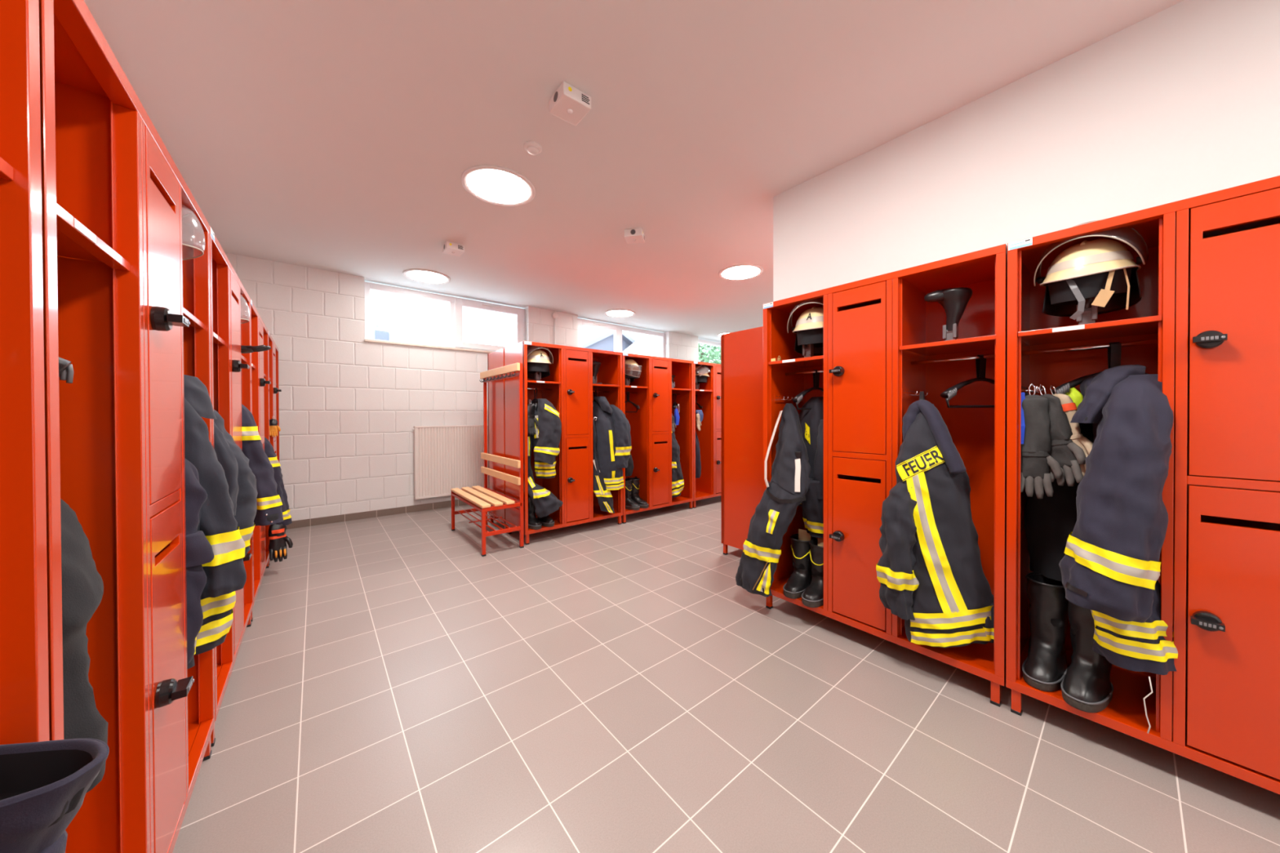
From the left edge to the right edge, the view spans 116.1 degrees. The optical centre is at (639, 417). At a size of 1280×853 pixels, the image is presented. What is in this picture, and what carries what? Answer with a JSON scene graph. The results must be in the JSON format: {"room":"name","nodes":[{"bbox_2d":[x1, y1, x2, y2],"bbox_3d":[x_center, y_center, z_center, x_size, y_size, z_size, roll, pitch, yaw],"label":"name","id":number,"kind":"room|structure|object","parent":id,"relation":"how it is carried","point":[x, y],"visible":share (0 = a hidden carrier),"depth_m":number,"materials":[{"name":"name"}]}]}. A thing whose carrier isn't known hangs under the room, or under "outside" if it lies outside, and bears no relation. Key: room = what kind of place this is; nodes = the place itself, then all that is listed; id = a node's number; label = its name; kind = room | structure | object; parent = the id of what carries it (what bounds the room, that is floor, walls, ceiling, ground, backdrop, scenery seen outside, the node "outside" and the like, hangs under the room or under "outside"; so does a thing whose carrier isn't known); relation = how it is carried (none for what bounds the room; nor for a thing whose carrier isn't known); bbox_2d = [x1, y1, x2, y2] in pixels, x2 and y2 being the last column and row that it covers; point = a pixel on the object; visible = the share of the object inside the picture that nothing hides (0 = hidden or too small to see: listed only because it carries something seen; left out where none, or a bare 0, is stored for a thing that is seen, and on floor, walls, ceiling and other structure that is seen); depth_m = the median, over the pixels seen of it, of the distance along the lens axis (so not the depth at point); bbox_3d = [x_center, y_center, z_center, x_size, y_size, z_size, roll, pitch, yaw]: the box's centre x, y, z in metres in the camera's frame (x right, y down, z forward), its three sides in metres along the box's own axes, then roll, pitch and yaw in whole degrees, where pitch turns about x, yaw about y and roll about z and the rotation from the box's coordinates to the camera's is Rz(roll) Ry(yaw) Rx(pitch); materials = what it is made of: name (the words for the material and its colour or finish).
{"room":"emergency services station","nodes":[
{"label":"emergency services station","id":0,"kind":"room"},
{"bbox_2d":[224,252,698,520],"bbox_3d":[-0.417,-0.254,7.031,9.774,2.766,0.360,-1,1,-39],"label":"wall","id":1,"kind":"structure","parent":0,"point":[350,406],"depth_m":4.48,"materials":[{"name":"white"}]},
{"bbox_2d":[286,499,466,529],"bbox_3d":[-0.295,1.091,6.897,9.766,0.078,0.012,-1,1,-39],"label":"baseboard","id":2,"kind":"structure","parent":1,"relation":"attached to","point":[356,516],"depth_m":4.60,"materials":[{"name":"tile"}]},
{"bbox_2d":[364,338,493,353],"bbox_3d":[-2.412,-0.893,5.224,1.980,0.026,0.122,-1,1,-39],"label":"window sill","id":3,"kind":"structure","parent":1,"relation":"attached to","point":[366,340],"depth_m":4.94,"materials":[{"name":"stone"}]},
{"bbox_2d":[364,281,525,351],"bbox_3d":[-2.461,-1.253,5.280,1.960,0.688,0.112,-1,1,-39],"label":"window","id":4,"kind":"structure","parent":1,"relation":"in","point":[456,304],"depth_m":5.27,"materials":[{"name":"white"}]},
{"bbox_2d":[412,425,488,499],"bbox_3d":[-2.157,0.540,5.319,1.545,0.885,0.106,-1,1,-39],"label":"radiator","id":5,"kind":"object","parent":1,"relation":"attached to","point":[446,458],"visible":0.48,"depth_m":5.03,"materials":[{"name":"white metal"}]},
{"bbox_2d":[577,318,665,357],"bbox_3d":[-0.292,-1.273,7.043,1.970,0.688,0.112,-1,1,-39],"label":"window","id":6,"kind":"structure","parent":1,"relation":"in","point":[617,329],"depth_m":6.93,"materials":[{"name":"white"}]},
{"bbox_2d":[84,0,1183,342],"bbox_3d":[2.240,-1.721,3.746,10.174,0.200,8.800,-1,1,-39],"label":"ceiling","id":7,"kind":"structure","parent":0,"point":[341,136],"depth_m":2.10,"materials":[{"name":"paint"}]},
{"bbox_2d":[402,268,450,284],"bbox_3d":[-2.427,-1.605,4.553,0.484,0.014,0.484,-1,1,-39],"label":"recessed light","id":8,"kind":"object","parent":7,"relation":"in","point":[424,276],"visible":1,"depth_m":4.52,"materials":[{"name":"white plastic"}]},
{"bbox_2d":[406,271,447,283],"bbox_3d":[-2.427,-1.604,4.553,0.410,0.013,0.410,-1,1,-39],"label":"diffuser","id":9,"kind":"object","parent":8,"relation":"attached to","point":[424,277],"depth_m":4.54,"materials":[{"name":"white"}]},
{"bbox_2d":[442,240,464,256],"bbox_3d":[-1.745,-1.572,3.729,0.157,0.071,0.157,-1,1,-39],"label":"emergency light","id":10,"kind":"object","parent":7,"relation":"attached to","point":[449,247],"visible":1,"depth_m":3.69,"materials":[{"name":"white plastic"}]},
{"bbox_2d":[461,164,535,206],"bbox_3d":[-0.977,-1.596,2.768,0.484,0.014,0.484,-1,1,-39],"label":"recessed light","id":11,"kind":"object","parent":7,"relation":"in","point":[490,184],"visible":1,"depth_m":2.73,"materials":[{"name":"white plastic"}]},
{"bbox_2d":[466,169,529,203],"bbox_3d":[-0.977,-1.595,2.768,0.410,0.013,0.410,-1,1,-39],"label":"diffuser","id":12,"kind":"object","parent":11,"relation":"attached to","point":[492,186],"depth_m":2.75,"materials":[{"name":"white"}]},
{"bbox_2d":[523,140,542,155],"bbox_3d":[-0.634,-1.581,2.358,0.104,0.040,0.104,-1,1,-39],"label":"sensor","id":13,"kind":"object","parent":7,"relation":"attached to","point":[533,148],"visible":1,"depth_m":2.33,"materials":[{"name":"white plastic"}]},
{"bbox_2d":[549,80,591,125],"bbox_3d":[-0.351,-1.564,1.998,0.157,0.071,0.157,-1,1,-39],"label":"emergency light","id":14,"kind":"object","parent":7,"relation":"attached to","point":[568,103],"visible":1,"depth_m":1.97,"materials":[{"name":"white plastic"}]},
{"bbox_2d":[604,309,635,317],"bbox_3d":[-0.315,-1.624,6.219,0.484,0.014,0.484,-1,1,-39],"label":"recessed light","id":15,"kind":"object","parent":7,"relation":"in","point":[611,313],"visible":1,"depth_m":6.18,"materials":[{"name":"white plastic"}]},
{"bbox_2d":[606,310,632,316],"bbox_3d":[-0.315,-1.623,6.219,0.410,0.013,0.410,-1,1,-39],"label":"diffuser","id":16,"kind":"object","parent":15,"relation":"attached to","point":[610,313],"depth_m":6.20,"materials":[{"name":"white"}]},
{"bbox_2d":[624,227,644,244],"bbox_3d":[-0.047,-1.576,3.472,0.157,0.071,0.157,0,0,9],"label":"emergency light","id":17,"kind":"object","parent":7,"relation":"attached to","point":[631,235],"visible":1,"depth_m":3.41,"materials":[{"name":"white plastic"}]},
{"bbox_2d":[718,263,763,280],"bbox_3d":[1.123,-1.615,4.450,0.484,0.014,0.484,-1,1,-39],"label":"recessed light","id":18,"kind":"object","parent":7,"relation":"in","point":[738,272],"visible":1,"depth_m":4.42,"materials":[{"name":"white plastic"}]},
{"bbox_2d":[722,266,759,279],"bbox_3d":[1.123,-1.615,4.450,0.410,0.013,0.410,-1,1,-39],"label":"diffuser","id":19,"kind":"object","parent":18,"relation":"attached to","point":[735,272],"depth_m":4.44,"materials":[{"name":"white"}]},
{"bbox_2d":[172,495,1279,852],"bbox_3d":[2.205,1.184,3.822,10.174,0.080,8.940,-1,1,-39],"label":"floor","id":20,"kind":"structure","parent":0,"point":[394,686],"depth_m":1.51,"materials":[{"name":"grey tile"}]},
{"bbox_2d":[0,0,49,745],"bbox_3d":[-0.622,0.257,-0.020,0.530,1.850,1.101,-1,1,-39],"label":"locker","id":21,"kind":"object","parent":20,"relation":"on","point":[24,626],"visible":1,"depth_m":0.51,"materials":[{"name":"red metal"}]},
{"bbox_2d":[0,156,13,180],"bbox_3d":[-0.863,-0.308,0.231,0.452,0.018,0.378,-1,1,-39],"label":"shelf","id":22,"kind":"object","parent":21,"relation":"attached to","point":[6,163],"depth_m":0.50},
{"bbox_2d":[0,737,109,852],"bbox_3d":[-0.770,0.718,0.371,0.353,0.653,0.259,-1,1,-39],"label":"boot","id":23,"kind":"object","parent":21,"relation":"hanging from","point":[44,785],"visible":1,"depth_m":0.46,"materials":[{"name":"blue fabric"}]},
{"bbox_2d":[38,0,214,852],"bbox_3d":[-1.323,0.253,0.843,0.530,1.850,1.101,-1,1,-39],"label":"locker","id":24,"kind":"object","parent":20,"relation":"on","point":[131,317],"visible":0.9,"depth_m":0.82,"materials":[{"name":"red metal"}]},
{"bbox_2d":[58,356,73,383],"bbox_3d":[-1.127,-0.148,0.562,0.388,0.243,0.062,-1,1,-39],"label":"hanger","id":25,"kind":"object","parent":24,"relation":"hanging from","point":[65,368],"visible":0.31,"depth_m":0.69,"materials":[{"name":"black plastic"}]},
{"bbox_2d":[60,498,108,792],"bbox_3d":[-1.042,0.279,0.600,0.291,0.680,0.247,-1,1,-39],"label":"jacket","id":26,"kind":"object","parent":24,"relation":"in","point":[82,586],"visible":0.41,"depth_m":0.67,"materials":[{"name":"fabric"}]},
{"bbox_2d":[56,203,129,271],"bbox_3d":[-1.123,-0.309,0.551,0.452,0.018,0.375,-1,1,-39],"label":"shelf","id":27,"kind":"object","parent":24,"relation":"attached to","point":[78,249],"depth_m":0.74,"materials":[{"name":"metal"}]},
{"bbox_2d":[182,306,204,328],"bbox_3d":[-1.565,-0.312,1.094,0.452,0.018,0.378,-1,1,-39],"label":"shelf","id":28,"kind":"object","parent":24,"relation":"attached to","point":[195,323],"depth_m":1.29,"materials":[{"name":"metal"}]},
{"bbox_2d":[184,457,213,664],"bbox_3d":[-1.319,0.396,1.127,0.167,0.620,0.084,-1,1,-39],"label":"jacket","id":29,"kind":"object","parent":24,"relation":"hanging from","point":[199,551],"visible":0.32,"depth_m":1.14,"materials":[{"name":"blue fabric"}]},
{"bbox_2d":[186,591,235,669],"bbox_3d":[-1.412,0.560,1.223,0.233,0.370,0.253,-1,1,-39],"label":"trousers","id":30,"kind":"object","parent":24,"relation":"hanging from","point":[217,611],"visible":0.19,"depth_m":1.28,"materials":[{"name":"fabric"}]},
{"bbox_2d":[208,226,253,746],"bbox_3d":[-2.025,0.249,1.706,0.530,1.850,1.101,-1,1,-39],"label":"locker","id":31,"kind":"object","parent":20,"relation":"on","point":[230,368],"visible":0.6,"depth_m":1.71,"materials":[{"name":"red metal"}]},
{"bbox_2d":[213,331,225,345],"bbox_3d":[-1.825,-0.313,1.414,0.452,0.018,0.375,-1,1,-39],"label":"shelf","id":32,"kind":"object","parent":31,"relation":"attached to","point":[217,340],"depth_m":1.62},
{"bbox_2d":[213,409,257,555],"bbox_3d":[-1.692,0.229,1.529,0.317,0.650,0.273,0,0,-16],"label":"jacket","id":33,"kind":"object","parent":31,"relation":"hanging from","point":[241,480],"visible":0.22,"depth_m":1.55,"materials":[{"name":"grey fabric"}]},
{"bbox_2d":[240,344,271,353],"bbox_3d":[-2.032,-0.349,2.033,0.226,0.054,0.117,-1,1,-39],"label":"glove","id":34,"kind":"object","parent":31,"relation":"on","point":[244,348],"visible":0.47,"depth_m":2.03,"materials":[{"name":"black fabric"}]},
{"bbox_2d":[241,404,283,525],"bbox_3d":[-2.128,0.234,2.074,0.404,0.665,0.249,-1,1,-39],"label":"jacket","id":35,"kind":"object","parent":31,"relation":"hanging from","point":[269,512],"visible":0.35,"depth_m":2.09,"materials":[{"name":"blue fabric"}]},
{"bbox_2d":[249,297,271,622],"bbox_3d":[-2.726,0.245,2.569,0.530,1.850,1.101,-1,1,-39],"label":"locker","id":36,"kind":"object","parent":20,"relation":"on","point":[260,382],"visible":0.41,"depth_m":2.59,"materials":[{"name":"red metal"}]},
{"bbox_2d":[264,436,292,525],"bbox_3d":[-2.843,0.357,2.923,0.439,0.900,0.253,-1,1,-39],"label":"jacket","id":37,"kind":"object","parent":36,"relation":"hanging from","point":[268,449],"visible":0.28,"depth_m":2.96,"materials":[{"name":"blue fabric"}]},
{"bbox_2d":[268,524,293,562],"bbox_3d":[-2.679,0.924,2.976,0.070,0.292,0.135,0,1,39],"label":"glove","id":38,"kind":"object","parent":37,"relation":"hanging from","point":[277,538],"visible":0.95,"depth_m":2.95,"materials":[{"name":"black fabric"}]},
{"bbox_2d":[268,331,281,564],"bbox_3d":[-3.428,0.241,3.432,0.530,1.850,1.101,-1,1,-39],"label":"locker","id":39,"kind":"object","parent":20,"relation":"on","point":[273,388],"visible":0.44,"depth_m":3.49,"materials":[{"name":"red metal"}]},
{"bbox_2d":[269,415,280,437],"bbox_3d":[-3.094,0.074,3.378,0.036,0.182,0.076,0,1,41],"label":"glove","id":40,"kind":"object","parent":39,"relation":"hanging from","point":[273,428],"visible":0.96,"depth_m":3.37,"materials":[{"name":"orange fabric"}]},
{"bbox_2d":[450,362,524,556],"bbox_3d":[-1.492,0.336,3.820,0.362,1.640,1.022,-1,1,-39],"label":"bench","id":41,"kind":"object","parent":20,"relation":"on","point":[477,497],"visible":1,"depth_m":3.64,"materials":[{"name":"red paint"}]},
{"bbox_2d":[487,348,507,528],"bbox_3d":[-1.103,0.225,4.551,1.101,1.850,0.530,-1,1,-39],"label":"locker","id":42,"kind":"object","parent":20,"relation":"on","point":[496,396],"visible":0.09,"depth_m":4.15,"materials":[{"name":"red metal"}]},
{"bbox_2d":[504,341,622,544],"bbox_3d":[-0.749,0.227,4.115,1.101,1.850,0.530,-1,1,-39],"label":"locker","id":43,"kind":"object","parent":20,"relation":"on","point":[570,388],"visible":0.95,"depth_m":3.94,"materials":[{"name":"red metal"}]},
{"bbox_2d":[527,399,537,435],"bbox_3d":[-1.012,-0.004,3.717,0.063,0.339,0.134,0,1,41],"label":"glove","id":44,"kind":"object","parent":43,"relation":"hanging from","point":[531,420],"visible":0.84,"depth_m":3.69,"materials":[{"name":"black fabric"}]},
{"bbox_2d":[531,387,537,408],"bbox_3d":[-1.008,-0.173,3.916,0.062,0.243,0.321,0,0,1],"label":"hanger","id":45,"kind":"object","parent":43,"relation":"hanging from","point":[533,402],"visible":0.51,"depth_m":3.84,"materials":[{"name":"black plastic"}]},
{"bbox_2d":[529,398,561,478],"bbox_3d":[-0.928,0.195,3.793,0.299,0.750,0.423,-1,1,-39],"label":"jacket","id":46,"kind":"object","parent":45,"relation":"hanging from","point":[545,444],"visible":0.96,"depth_m":3.68,"materials":[{"name":"grey fabric"}]},
{"bbox_2d":[528,494,542,529],"bbox_3d":[-1.022,0.876,3.766,0.132,0.302,0.278,-1,1,-43],"label":"boot","id":47,"kind":"object","parent":43,"relation":"in","point":[534,523],"visible":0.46,"depth_m":3.74,"materials":[{"name":"rubber"}]},
{"bbox_2d":[527,342,553,378],"bbox_3d":[-0.988,-0.553,3.850,0.286,0.332,0.314,0,1,-33],"label":"helmet","id":48,"kind":"object","parent":43,"relation":"on","point":[538,360],"visible":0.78,"depth_m":3.76,"materials":[{"name":"beige"}]},
{"bbox_2d":[527,380,560,385],"bbox_3d":[-1.038,-0.335,3.909,0.375,0.018,0.452,-1,1,-39],"label":"shelf","id":49,"kind":"object","parent":43,"relation":"attached to","point":[529,382],"depth_m":3.91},
{"bbox_2d":[527,415,563,517],"bbox_3d":[-0.946,0.437,3.718,0.412,0.964,0.232,0,0,4],"label":"trousers","id":50,"kind":"object","parent":43,"relation":"hanging from","point":[545,503],"visible":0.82,"depth_m":3.67,"materials":[{"name":"grey fabric"}]},
{"bbox_2d":[537,515,554,527],"bbox_3d":[-0.919,0.875,3.856,0.130,0.302,0.277,-1,1,-41],"label":"boot","id":51,"kind":"object","parent":43,"relation":"in","point":[547,521],"visible":0.38,"depth_m":3.78,"materials":[{"name":"black leather"}]},
{"bbox_2d":[592,390,596,407],"bbox_3d":[-0.474,-0.178,4.346,0.062,0.243,0.340,0,0,21],"label":"hanger","id":52,"kind":"object","parent":43,"relation":"hanging from","point":[595,392],"visible":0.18,"depth_m":4.34,"materials":[{"name":"black plastic"}]},
{"bbox_2d":[592,396,631,490],"bbox_3d":[-0.315,0.262,4.236,0.438,0.975,0.291,0,0,7],"label":"jacket","id":53,"kind":"object","parent":52,"relation":"hanging from","point":[614,446],"visible":0.93,"depth_m":4.14,"materials":[{"name":"grey fabric"}]},
{"bbox_2d":[592,416,614,513],"bbox_3d":[-0.405,0.497,4.134,0.284,1.018,0.161,0,0,-3],"label":"trousers","id":54,"kind":"object","parent":43,"relation":"hanging from","point":[604,497],"visible":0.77,"depth_m":4.09,"materials":[{"name":"grey fabric"}]},
{"bbox_2d":[622,352,693,523],"bbox_3d":[0.110,0.219,4.812,1.101,1.850,0.530,-1,1,-39],"label":"locker","id":55,"kind":"object","parent":20,"relation":"on","point":[651,426],"visible":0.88,"depth_m":4.69,"materials":[{"name":"red metal"}]},
{"bbox_2d":[624,377,630,386],"bbox_3d":[-0.153,-0.442,4.540,0.100,0.182,0.100,-1,1,-39],"label":"stand","id":56,"kind":"object","parent":55,"relation":"on","point":[627,381],"visible":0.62,"depth_m":4.51,"materials":[{"name":"grey plastic"}]},
{"bbox_2d":[624,359,641,382],"bbox_3d":[-0.131,-0.531,4.546,0.268,0.274,0.311,0,1,-32],"label":"helmet","id":57,"kind":"object","parent":56,"relation":"on","point":[632,370],"visible":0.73,"depth_m":4.45,"materials":[{"name":"beige"}]},
{"bbox_2d":[625,477,639,510],"bbox_3d":[-0.120,0.853,4.488,0.277,0.332,0.128,0,1,39],"label":"boot","id":58,"kind":"object","parent":55,"relation":"in","point":[630,504],"visible":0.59,"depth_m":4.46,"materials":[{"name":"rubber"}]},
{"bbox_2d":[626,476,648,508],"bbox_3d":[-0.027,0.852,4.573,0.279,0.332,0.129,0,1,33],"label":"boot","id":59,"kind":"object","parent":55,"relation":"in","point":[635,482],"visible":0.73,"depth_m":4.54,"materials":[{"name":"black leather"}]},
{"bbox_2d":[671,431,684,497],"bbox_3d":[0.429,0.459,4.891,0.285,1.013,0.229,-1,1,-39],"label":"jacket","id":60,"kind":"object","parent":55,"relation":"hanging from","point":[677,481],"visible":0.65,"depth_m":4.80,"materials":[{"name":"grey fabric"}]},
{"bbox_2d":[692,360,720,508],"bbox_3d":[0.968,0.211,5.510,1.101,1.850,0.530,-1,1,-39],"label":"locker","id":61,"kind":"object","parent":20,"relation":"on","point":[708,393],"visible":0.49,"depth_m":5.30,"materials":[{"name":"red metal"}]},
{"bbox_2d":[695,431,701,478],"bbox_3d":[0.741,0.469,5.177,0.107,0.620,0.109,-1,1,-39],"label":"cloth","id":62,"kind":"object","parent":61,"relation":"hanging from","point":[698,464],"visible":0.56,"depth_m":5.14,"materials":[{"name":"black fabric"}]},
{"bbox_2d":[695,364,710,383],"bbox_3d":[0.770,-0.564,5.275,0.317,0.302,0.284,0,1,38],"label":"helmet","id":63,"kind":"object","parent":61,"relation":"in","point":[701,374],"visible":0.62,"depth_m":5.18,"materials":[{"name":"beige"}]},
{"bbox_2d":[720,326,763,555],"bbox_3d":[1.244,0.224,3.541,1.101,1.850,0.530,-1,1,-39],"label":"locker","id":64,"kind":"object","parent":20,"relation":"on","point":[741,351],"visible":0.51,"depth_m":3.20,"materials":[{"name":"red metal"}]},
{"bbox_2d":[763,244,1007,706],"bbox_3d":[1.263,0.235,2.141,0.530,1.850,1.101,-1,1,-39],"label":"locker","id":65,"kind":"object","parent":20,"relation":"on","point":[884,344],"visible":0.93,"depth_m":2.00,"materials":[{"name":"red"}]},
{"bbox_2d":[768,355,823,368],"bbox_3d":[1.060,-0.330,2.425,0.452,0.018,0.375,-1,1,-39],"label":"shelf","id":66,"kind":"object","parent":65,"relation":"attached to","point":[816,362],"depth_m":2.43,"materials":[{"name":"metal"}]},
{"bbox_2d":[782,528,816,599],"bbox_3d":[0.949,0.860,2.381,0.137,0.342,0.291,0,1,45],"label":"boot","id":67,"kind":"object","parent":65,"relation":"in","point":[800,579],"visible":0.84,"depth_m":2.36,"materials":[{"name":"rubber"}]},
{"bbox_2d":[802,343,813,357],"bbox_3d":[1.011,-0.430,2.360,0.100,0.182,0.100,-1,1,-39],"label":"stand","id":68,"kind":"object","parent":65,"relation":"on","point":[807,349],"visible":0.59,"depth_m":2.34,"materials":[{"name":"grey plastic"}]},
{"bbox_2d":[786,302,823,355],"bbox_3d":[1.025,-0.552,2.337,0.306,0.336,0.310,0,0,-4],"label":"helmet","id":69,"kind":"object","parent":68,"relation":"on","point":[809,327],"visible":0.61,"depth_m":2.27,"materials":[{"name":"beige"}]},
{"bbox_2d":[792,369,823,409],"bbox_3d":[1.070,-0.169,2.397,0.321,0.243,0.062,0,0,-11],"label":"hanger","id":70,"kind":"object","parent":65,"relation":"hanging from","point":[798,397],"visible":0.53,"depth_m":2.39,"materials":[{"name":"black plastic"}]},
{"bbox_2d":[735,403,823,597],"bbox_3d":[0.849,0.471,2.324,0.545,1.112,0.258,0,0,5],"label":"trousers","id":71,"kind":"object","parent":70,"relation":"hanging from","point":[790,486],"visible":0.94,"depth_m":2.29,"materials":[{"name":"grey fabric"}]},
{"bbox_2d":[798,396,823,506],"bbox_3d":[1.090,0.206,2.408,0.250,0.665,0.317,0,0,-13],"label":"jacket","id":72,"kind":"object","parent":70,"relation":"hanging from","point":[811,421],"visible":0.36,"depth_m":2.35,"materials":[{"name":"grey fabric"}]},
{"bbox_2d":[801,537,823,608],"bbox_3d":[1.015,0.860,2.275,0.294,0.343,0.142,-1,1,-43],"label":"boot","id":73,"kind":"object","parent":65,"relation":"in","point":[812,597],"visible":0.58,"depth_m":2.25,"materials":[{"name":"rubber"}]},
{"bbox_2d":[875,391,994,648],"bbox_3d":[1.309,0.442,1.786,0.454,1.128,0.212,0,0,19],"label":"jacket","id":74,"kind":"object","parent":65,"relation":"hanging from","point":[930,573],"visible":0.98,"depth_m":1.73,"materials":[{"name":"grey fabric"}]},
{"bbox_2d":[899,334,995,355],"bbox_3d":[1.501,-0.328,1.882,0.452,0.018,0.378,-1,1,-39],"label":"shelf","id":75,"kind":"object","parent":65,"relation":"attached to","point":[974,346],"depth_m":1.89,"materials":[{"name":"metal"}]},
{"bbox_2d":[924,287,972,341],"bbox_3d":[1.423,-0.465,1.837,0.136,0.257,0.166,-1,1,-39],"label":"stand","id":76,"kind":"object","parent":65,"relation":"on","point":[954,301],"visible":0.97,"depth_m":1.81,"materials":[{"name":"grey plastic"}]},
{"bbox_2d":[940,354,1029,408],"bbox_3d":[1.551,-0.166,1.799,0.359,0.243,0.062,0,0,3],"label":"hanger","id":77,"kind":"object","parent":65,"relation":"hanging from","point":[980,364],"visible":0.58,"depth_m":1.80,"materials":[{"name":"black plastic"}]},
{"bbox_2d":[1005,175,1279,795],"bbox_3d":[1.961,0.239,1.283,0.530,1.850,1.101,-1,1,-39],"label":"locker","id":78,"kind":"object","parent":20,"relation":"on","point":[1206,319],"visible":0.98,"depth_m":1.23,"materials":[{"name":"red metal"}]},
{"bbox_2d":[1020,391,1025,444],"bbox_3d":[1.508,0.002,1.578,0.050,0.205,0.015,0,0,6],"label":"strap","id":79,"kind":"object","parent":78,"relation":"hanging from","point":[1023,425],"visible":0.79,"depth_m":1.57,"materials":[{"name":"blue"}]},
{"bbox_2d":[1020,383,1062,498],"bbox_3d":[1.558,0.089,1.562,0.130,0.451,0.059,-1,0,37],"label":"glove","id":80,"kind":"object","parent":78,"relation":"hanging from","point":[1036,461],"visible":0.91,"depth_m":1.55,"materials":[{"name":"grey leather"}]},
{"bbox_2d":[1022,572,1068,692],"bbox_3d":[1.621,0.839,1.597,0.277,0.392,0.130,0,1,-35],"label":"boot","id":81,"kind":"object","parent":78,"relation":"in","point":[1044,668],"visible":0.8,"depth_m":1.57,"materials":[{"name":"black leather"}]},
{"bbox_2d":[1024,422,1093,582],"bbox_3d":[1.761,0.292,1.672,0.205,0.740,0.222,-1,1,-39],"label":"trousers","id":82,"kind":"object","parent":78,"relation":"hanging from","point":[1049,522],"visible":0.23,"depth_m":1.63,"materials":[{"name":"fabric"}]},
{"bbox_2d":[1038,384,1086,486],"bbox_3d":[1.614,0.063,1.539,0.058,0.394,0.171,0,0,-17],"label":"glove","id":83,"kind":"object","parent":78,"relation":"hanging from","point":[1068,454],"visible":0.69,"depth_m":1.51,"materials":[{"name":"grey leather"}]},
{"bbox_2d":[1049,384,1093,476],"bbox_3d":[1.646,0.047,1.525,0.055,0.356,0.169,0,0,-5],"label":"glove","id":84,"kind":"object","parent":78,"relation":"hanging from","point":[1069,407],"visible":0.43,"depth_m":1.50,"materials":[{"name":"beige leather"}]},
{"bbox_2d":[1060,600,1113,712],"bbox_3d":[1.667,0.839,1.487,0.278,0.392,0.130,0,0,-31],"label":"boot","id":85,"kind":"object","parent":78,"relation":"in","point":[1086,686],"visible":0.77,"depth_m":1.46,"materials":[{"name":"rubber"}]},
{"bbox_2d":[1076,296,1097,324],"bbox_3d":[1.699,-0.426,1.506,0.100,0.182,0.100,-1,1,-39],"label":"stand","id":86,"kind":"object","parent":78,"relation":"on","point":[1090,315],"visible":0.35,"depth_m":1.49,"materials":[{"name":"grey plastic"}]},
{"bbox_2d":[1017,315,1162,346],"bbox_3d":[1.757,-0.326,1.567,0.452,0.018,0.375,-1,1,-39],"label":"shelf","id":87,"kind":"object","parent":78,"relation":"attached to","point":[1144,328],"depth_m":1.57,"materials":[{"name":"metal"}]},
{"bbox_2d":[1033,219,1148,319],"bbox_3d":[1.696,-0.544,1.518,0.293,0.368,0.309,0,0,23],"label":"helmet","id":88,"kind":"object","parent":78,"relation":"on","point":[1105,269],"visible":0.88,"depth_m":1.45,"materials":[{"name":"beige"}]},
{"bbox_2d":[1051,342,1189,395],"bbox_3d":[1.790,-0.165,1.498,0.350,0.243,0.062,0,0,31],"label":"hanger","id":89,"kind":"object","parent":78,"relation":"hanging from","point":[1114,352],"visible":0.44,"depth_m":1.52,"materials":[{"name":"black plastic"}]},
{"bbox_2d":[1065,386,1083,408],"bbox_3d":[1.684,-0.070,1.553,0.036,0.105,0.065,0,0,-26],"label":"tag","id":90,"kind":"object","parent":89,"relation":"hanging from","point":[1076,396],"visible":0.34,"depth_m":1.54,"materials":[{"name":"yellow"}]},
{"bbox_2d":[1058,364,1177,733],"bbox_3d":[1.675,0.406,1.396,0.444,1.187,0.270,-1,1,-39],"label":"jacket","id":91,"kind":"object","parent":89,"relation":"hanging from","point":[1109,566],"visible":0.93,"depth_m":1.29,"materials":[{"name":"blue fabric"}]},
{"bbox_2d":[773,0,1279,302],"bbox_3d":[4.894,-0.243,3.172,6.400,2.766,4.550,-1,1,-39],"label":"wall","id":92,"kind":"structure","parent":0,"point":[1180,102],"depth_m":1.78,"materials":[{"name":"paint"}]},
{"label":"outside","id":93,"kind":"structure","parent":0,"visible":0},
{"bbox_3d":[-12.339,1.256,38.974,110.000,0.150,63.960,-1,1,-39],"label":"ground","id":94,"kind":"structure","parent":93,"visible":0},
{"bbox_2d":[373,320,389,340],"bbox_3d":[-13.983,-1.934,21.460,4.381,6.500,5.741,-1,1,-39],"label":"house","id":95,"kind":"structure","parent":94,"relation":"on","point":[380,332],"depth_m":21.28,"materials":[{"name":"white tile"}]},
{"bbox_2d":[582,330,635,351],"bbox_3d":[-3.352,-1.352,20.595,8.300,5.280,7.700,-1,1,-39],"label":"house","id":96,"kind":"structure","parent":94,"relation":"on","point":[604,340],"depth_m":17.61,"materials":[{"name":"paint"}]},
{"bbox_2d":[622,335,656,356],"bbox_3d":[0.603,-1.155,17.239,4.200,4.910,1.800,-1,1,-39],"label":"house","id":97,"kind":"structure","parent":94,"relation":"on","point":[644,345],"depth_m":16.50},
{"bbox_2d":[697,343,720,364],"bbox_3d":[4.046,-2.947,25.862,5.181,8.362,5.081,0,0,9],"label":"tree","id":98,"kind":"object","parent":94,"relation":"on","point":[703,355],"visible":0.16,"depth_m":24.87,"materials":[{"name":"green plant"}]},
{"bbox_3d":[-1.561,-0.151,1.109,0.340,0.243,0.062,0,0,-9],"label":"hanger","id":99,"kind":"object","parent":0,"visible":0},
{"bbox_2d":[183,374,246,598],"bbox_3d":[-1.415,0.193,1.192,0.348,0.695,0.256,-1,1,-39],"label":"jacket","id":100,"kind":"object","parent":99,"relation":"hanging from","point":[225,574],"visible":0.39,"depth_m":1.20,"materials":[{"name":"grey fabric"}]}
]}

